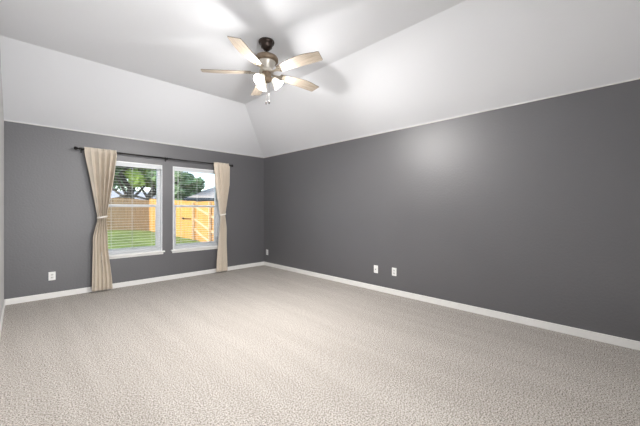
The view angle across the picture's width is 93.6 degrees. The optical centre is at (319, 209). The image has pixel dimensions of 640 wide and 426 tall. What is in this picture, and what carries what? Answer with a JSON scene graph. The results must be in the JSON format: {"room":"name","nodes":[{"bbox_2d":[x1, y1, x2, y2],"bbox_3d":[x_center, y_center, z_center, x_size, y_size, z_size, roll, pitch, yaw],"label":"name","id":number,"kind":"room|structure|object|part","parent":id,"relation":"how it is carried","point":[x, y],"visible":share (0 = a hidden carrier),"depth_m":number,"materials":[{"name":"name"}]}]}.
{"room":"empty bedroom","nodes":[
{"label":"empty bedroom","id":0,"kind":"room"},
{"bbox_2d":[0,53,3,319],"bbox_3d":[-1.988,-0.264,1.684,0.140,3.058,6.300,0,0,-45],"label":"wall","id":1,"kind":"structure","parent":0,"point":[1,92],"depth_m":3.42,"materials":[{"name":"grey paint"}]},
{"bbox_2d":[0,300,4,337],"bbox_3d":[-1.930,1.225,1.734,0.013,0.080,6.287,0,0,-45],"label":"baseboard","id":2,"kind":"structure","parent":1,"relation":"attached to","point":[3,308],"depth_m":3.32,"materials":[{"name":"white paint"}]},
{"bbox_2d":[4,120,263,298],"bbox_3d":[-2.767,0.041,5.451,4.365,2.448,0.152,0,0,-45],"label":"wall","id":3,"kind":"structure","parent":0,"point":[50,214],"depth_m":4.49,"materials":[{"name":"grey paint"}]},
{"bbox_2d":[48,272,55,280],"bbox_3d":[-3.828,0.951,4.293,0.076,0.120,0.009,0,0,-45],"label":"wall outlet","id":4,"kind":"object","parent":3,"relation":"attached to","point":[51,275],"visible":1,"depth_m":4.29,"materials":[{"name":"white plastic"}]},
{"bbox_2d":[101,162,160,252],"bbox_3d":[-3.139,-0.043,5.027,0.878,1.456,0.071,0,0,-45],"label":"window blind","id":5,"kind":"object","parent":3,"relation":"attached to","point":[124,164],"visible":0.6,"depth_m":5.03,"materials":[{"name":"white plastic"}]},
{"bbox_3d":[-3.354,-0.025,4.825,0.002,1.404,0.055,0,0,-45],"label":"ladder cord","id":6,"kind":"part","parent":5,"relation":"part of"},
{"bbox_3d":[-3.145,0.676,5.033,0.870,0.016,0.049,0,0,-45],"label":"rail","id":7,"kind":"part","parent":5,"relation":"part of","materials":[{"name":"white plastic"}]},
{"bbox_2d":[101,161,164,258],"bbox_3d":[-3.153,0.003,5.041,0.980,1.575,0.185,0,0,-45],"label":"window","id":8,"kind":"structure","parent":3,"relation":"attached to","point":[158,209],"depth_m":5.26,"materials":[{"name":"white plastic"}]},
{"bbox_3d":[-3.185,0.295,5.073,0.796,0.765,0.045,0,0,-45],"label":"sash","id":9,"kind":"part","parent":8,"relation":"part of","materials":[{"name":"white plastic"}]},
{"bbox_3d":[-3.104,0.759,4.992,0.980,0.061,0.045,0,0,-45],"label":"sill","id":10,"kind":"part","parent":8,"relation":"part of","materials":[{"name":"white paint"}]},
{"bbox_2d":[4,262,263,304],"bbox_3d":[-2.717,1.225,5.401,4.085,0.080,0.013,0,0,-45],"label":"baseboard","id":11,"kind":"structure","parent":3,"relation":"attached to","point":[17,300],"depth_m":4.90,"materials":[{"name":"white paint"}]},
{"bbox_2d":[74,146,232,166],"bbox_3d":[-2.720,-0.895,5.322,2.558,0.080,0.120,0,0,-45],"label":"curtain rod","id":12,"kind":"object","parent":3,"relation":"attached to","point":[81,149],"visible":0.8,"depth_m":5.13,"materials":[{"name":"black metal"}]},
{"bbox_2d":[84,147,116,291],"bbox_3d":[-3.333,0.152,4.580,0.406,2.168,0.157,0,0,-45],"label":"curtain","id":13,"kind":"object","parent":12,"relation":"hanging from","point":[101,163],"visible":1,"depth_m":4.59,"materials":[{"name":"beige fabric"}]},
{"bbox_2d":[213,162,229,271],"bbox_3d":[-1.948,0.151,5.975,0.315,2.167,0.143,0,0,-45],"label":"curtain","id":14,"kind":"object","parent":12,"relation":"hanging from","point":[221,170],"visible":1,"depth_m":5.97,"materials":[{"name":"beige fabric"}]},
{"bbox_2d":[171,166,219,252],"bbox_3d":[-2.384,0.003,5.811,0.980,1.575,0.185,0,0,-45],"label":"window","id":15,"kind":"structure","parent":3,"relation":"attached to","point":[216,206],"depth_m":5.80,"materials":[{"name":"white plastic"}]},
{"bbox_3d":[-2.334,0.759,5.761,0.980,0.061,0.045,0,0,-45],"label":"sill","id":16,"kind":"part","parent":15,"relation":"part of","materials":[{"name":"white paint"}]},
{"bbox_3d":[-2.416,0.295,5.843,0.796,0.765,0.045,0,0,-45],"label":"sash","id":17,"kind":"part","parent":15,"relation":"part of","materials":[{"name":"white plastic"}]},
{"bbox_2d":[174,167,218,246],"bbox_3d":[-2.370,-0.043,5.797,0.878,1.456,0.071,0,0,-45],"label":"window blind","id":18,"kind":"object","parent":3,"relation":"attached to","point":[197,171],"visible":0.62,"depth_m":5.78,"materials":[{"name":"white plastic"}]},
{"bbox_3d":[-2.376,0.676,5.803,0.870,0.016,0.049,0,0,-45],"label":"rail","id":19,"kind":"part","parent":18,"relation":"part of","materials":[{"name":"white plastic"}]},
{"bbox_3d":[-2.376,-0.025,5.803,0.002,1.404,0.055,0,0,-45],"label":"ladder cord","id":20,"kind":"part","parent":18,"relation":"part of","materials":[{"name":"white fabric"}]},
{"bbox_2d":[0,265,639,425],"bbox_3d":[-0.495,1.365,3.178,4.685,0.200,6.900,0,0,-45],"label":"floor","id":21,"kind":"structure","parent":0,"point":[263,345],"depth_m":2.44,"materials":[{"name":"beige carpet"}]},
{"bbox_2d":[0,0,639,157],"bbox_3d":[-0.495,-1.559,3.079,4.225,0.768,6.440,0,0,-45],"label":"ceiling","id":22,"kind":"structure","parent":0,"point":[121,68],"depth_m":3.29,"materials":[{"name":"white paint"}]},
{"bbox_2d":[201,36,322,104],"bbox_3d":[-0.531,-1.456,3.210,1.297,0.675,1.319,0,0,-45],"label":"ceiling fan","id":23,"kind":"object","parent":22,"relation":"hanging from","point":[266,61],"visible":1,"depth_m":3.13,"materials":[{"name":"beige wood"}]},
{"bbox_3d":[-0.994,-1.460,3.185,0.528,0.006,0.151,0,12,-4],"label":"blade","id":24,"kind":"part","parent":23,"relation":"part of","materials":[{"name":"brown wood"}]},
{"bbox_3d":[-0.683,-1.460,2.795,0.151,0.006,0.528,12,3,14],"label":"blade","id":25,"kind":"part","parent":23,"relation":"part of","materials":[{"name":"beige wood"}]},
{"bbox_3d":[-0.616,-1.349,3.095,0.122,0.123,0.123,0,0,-45],"label":"lamp shade","id":26,"kind":"part","parent":23,"relation":"part of","materials":[{"name":"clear glass"}]},
{"bbox_3d":[-0.718,-1.460,3.600,0.151,0.006,0.528,-13,5,-21],"label":"blade","id":27,"kind":"part","parent":23,"relation":"part of","materials":[{"name":"brown wood"}]},
{"bbox_3d":[-0.644,-1.349,3.301,0.117,0.123,0.122,0,0,-1],"label":"lamp shade","id":28,"kind":"part","parent":23,"relation":"part of","materials":[{"name":"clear glass"}]},
{"bbox_3d":[-0.570,-1.514,3.203,0.196,0.114,0.196,0,0,-45],"label":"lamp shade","id":29,"kind":"part","parent":23,"relation":"part of","materials":[{"name":"silver metal"}]},
{"bbox_3d":[-0.447,-1.349,3.212,0.120,0.123,0.118,0,0,-45],"label":"lamp shade","id":30,"kind":"part","parent":23,"relation":"part of","materials":[{"name":"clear glass"}]},
{"bbox_3d":[-0.216,-1.460,2.969,0.528,0.006,0.151,0,-12,32],"label":"blade","id":31,"kind":"part","parent":23,"relation":"part of","materials":[{"name":"brown wood"}]},
{"bbox_3d":[-0.238,-1.460,3.467,0.528,0.006,0.151,0,-12,-40],"label":"blade","id":32,"kind":"part","parent":23,"relation":"part of","materials":[{"name":"brown wood"}]},
{"bbox_2d":[264,79,639,340],"bbox_3d":[1.049,0.045,4.622,0.140,2.440,6.440,0,0,-45],"label":"wall","id":33,"kind":"structure","parent":0,"point":[531,209],"depth_m":3.52,"materials":[{"name":"grey paint"}]},
{"bbox_2d":[374,265,377,272],"bbox_3d":[0.870,0.932,4.691,0.076,0.120,0.016,0,0,45],"label":"cable plate","id":34,"kind":"object","parent":33,"relation":"attached to","point":[375,266],"visible":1,"depth_m":4.68,"materials":[{"name":"white plastic"}]},
{"bbox_2d":[392,268,395,275],"bbox_3d":[1.101,0.926,4.464,0.076,0.120,0.009,0,0,45],"label":"wall outlet","id":35,"kind":"object","parent":33,"relation":"attached to","point":[393,269],"visible":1,"depth_m":4.46,"materials":[{"name":"white plastic"}]},
{"bbox_2d":[264,262,639,350],"bbox_3d":[0.950,1.225,4.613,0.013,0.080,6.287,0,0,-45],"label":"baseboard","id":36,"kind":"structure","parent":33,"relation":"attached to","point":[632,344],"depth_m":3.54,"materials":[{"name":"white paint"}]},
{"bbox_2d":[264,78,639,157],"bbox_3d":[0.950,-1.177,4.614,0.012,0.012,6.288,0,0,-45],"label":"trim","id":37,"kind":"structure","parent":33,"relation":"attached to","point":[636,78],"depth_m":3.56,"materials":[{"name":"white paint"}]},
{"label":"outside","id":38,"kind":"structure","parent":0,"visible":0},
{"bbox_2d":[107,230,199,249],"bbox_3d":[-17.287,1.325,22.859,60.000,0.360,45.000,0,0,-45],"label":"ground","id":39,"kind":"structure","parent":38,"point":[116,233],"depth_m":14.07,"materials":[{"name":"green plant"}]},
{"bbox_2d":[112,180,139,190],"bbox_3d":[-28.188,-3.073,40.071,7.069,9.272,6.814,0,0,31],"label":"bushy tree","id":40,"kind":"object","parent":39,"relation":"on","point":[114,184],"visible":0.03,"depth_m":39.94,"materials":[{"name":"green plant"}]},
{"bbox_2d":[107,198,148,230],"bbox_3d":[-18.610,0.312,9.732,23.565,1.944,0.160,0,0,-45],"label":"fence","id":41,"kind":"object","parent":39,"relation":"on","point":[140,217],"visible":0.25,"depth_m":17.24,"materials":[{"name":"brown wood"}]},
{"bbox_2d":[106,191,155,220],"bbox_3d":[-22.246,-0.435,32.350,15.920,3.200,7.900,0,0,-45],"label":"house","id":42,"kind":"structure","parent":39,"relation":"on","point":[114,194],"depth_m":32.08,"materials":[{"name":"beige"}]},
{"bbox_2d":[112,166,153,199],"bbox_3d":[-13.144,-2.579,20.549,6.075,7.757,6.247,0,0,-45],"label":"oak tree","id":43,"kind":"object","parent":39,"relation":"on","point":[131,195],"visible":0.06,"depth_m":20.34,"materials":[{"name":"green plant"}]},
{"bbox_2d":[123,167,155,197],"bbox_3d":[-11.764,-1.775,20.993,3.446,6.488,3.445,0,0,-45],"label":"bushy tree","id":44,"kind":"object","parent":39,"relation":"on","point":[151,193],"visible":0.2,"depth_m":19.95,"materials":[{"name":"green plant"}]},
{"bbox_2d":[149,199,194,238],"bbox_3d":[-8.168,0.434,16.432,5.180,2.130,0.210,0,0,38],"label":"fence","id":45,"kind":"object","parent":39,"relation":"on","point":[186,212],"visible":0.34,"depth_m":15.60,"materials":[{"name":"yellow wood"}]},
{"bbox_2d":[144,171,205,200],"bbox_3d":[-10.025,-1.265,20.920,3.875,5.754,3.765,0,0,-45],"label":"leafy tree","id":46,"kind":"object","parent":39,"relation":"on","point":[186,193],"visible":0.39,"depth_m":20.14,"materials":[{"name":"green plant"}]},
{"bbox_2d":[183,187,213,201],"bbox_3d":[-6.777,-0.445,25.472,9.920,3.620,7.900,0,0,-33],"label":"house","id":47,"kind":"structure","parent":39,"relation":"on","point":[209,196],"depth_m":20.42,"materials":[{"name":"beige"}]},
{"bbox_2d":[192,201,213,241],"bbox_3d":[-4.615,0.750,12.658,0.160,2.268,5.276,0,0,-37],"label":"gate","id":48,"kind":"object","parent":39,"relation":"on","point":[203,212],"visible":0.35,"depth_m":13.52,"materials":[{"name":"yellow wood"}]},
{"bbox_3d":[-6.204,0.575,14.688,0.090,1.850,0.100,0,0,-37],"label":"post","id":49,"kind":"part","parent":48,"relation":"part of","materials":[{"name":"wood"}]},
{"bbox_3d":[-4.588,1.404,12.679,0.046,0.960,5.276,0,0,-37],"label":"rail","id":50,"kind":"part","parent":48,"relation":"part of","materials":[{"name":"yellow wood"}]},
{"bbox_3d":[-4.588,0.269,12.679,0.046,0.960,5.276,0,0,-37],"label":"rail","id":51,"kind":"part","parent":48,"relation":"part of","materials":[{"name":"yellow wood"}]},
{"bbox_3d":[-4.588,0.902,12.679,0.046,0.960,5.276,0,0,-37],"label":"rail","id":52,"kind":"part","parent":48,"relation":"part of","materials":[{"name":"yellow wood"}]},
{"bbox_3d":[-4.643,0.600,12.636,0.090,1.850,0.100,0,0,-37],"label":"post","id":53,"kind":"part","parent":48,"relation":"part of","materials":[{"name":"wood"}]}
]}

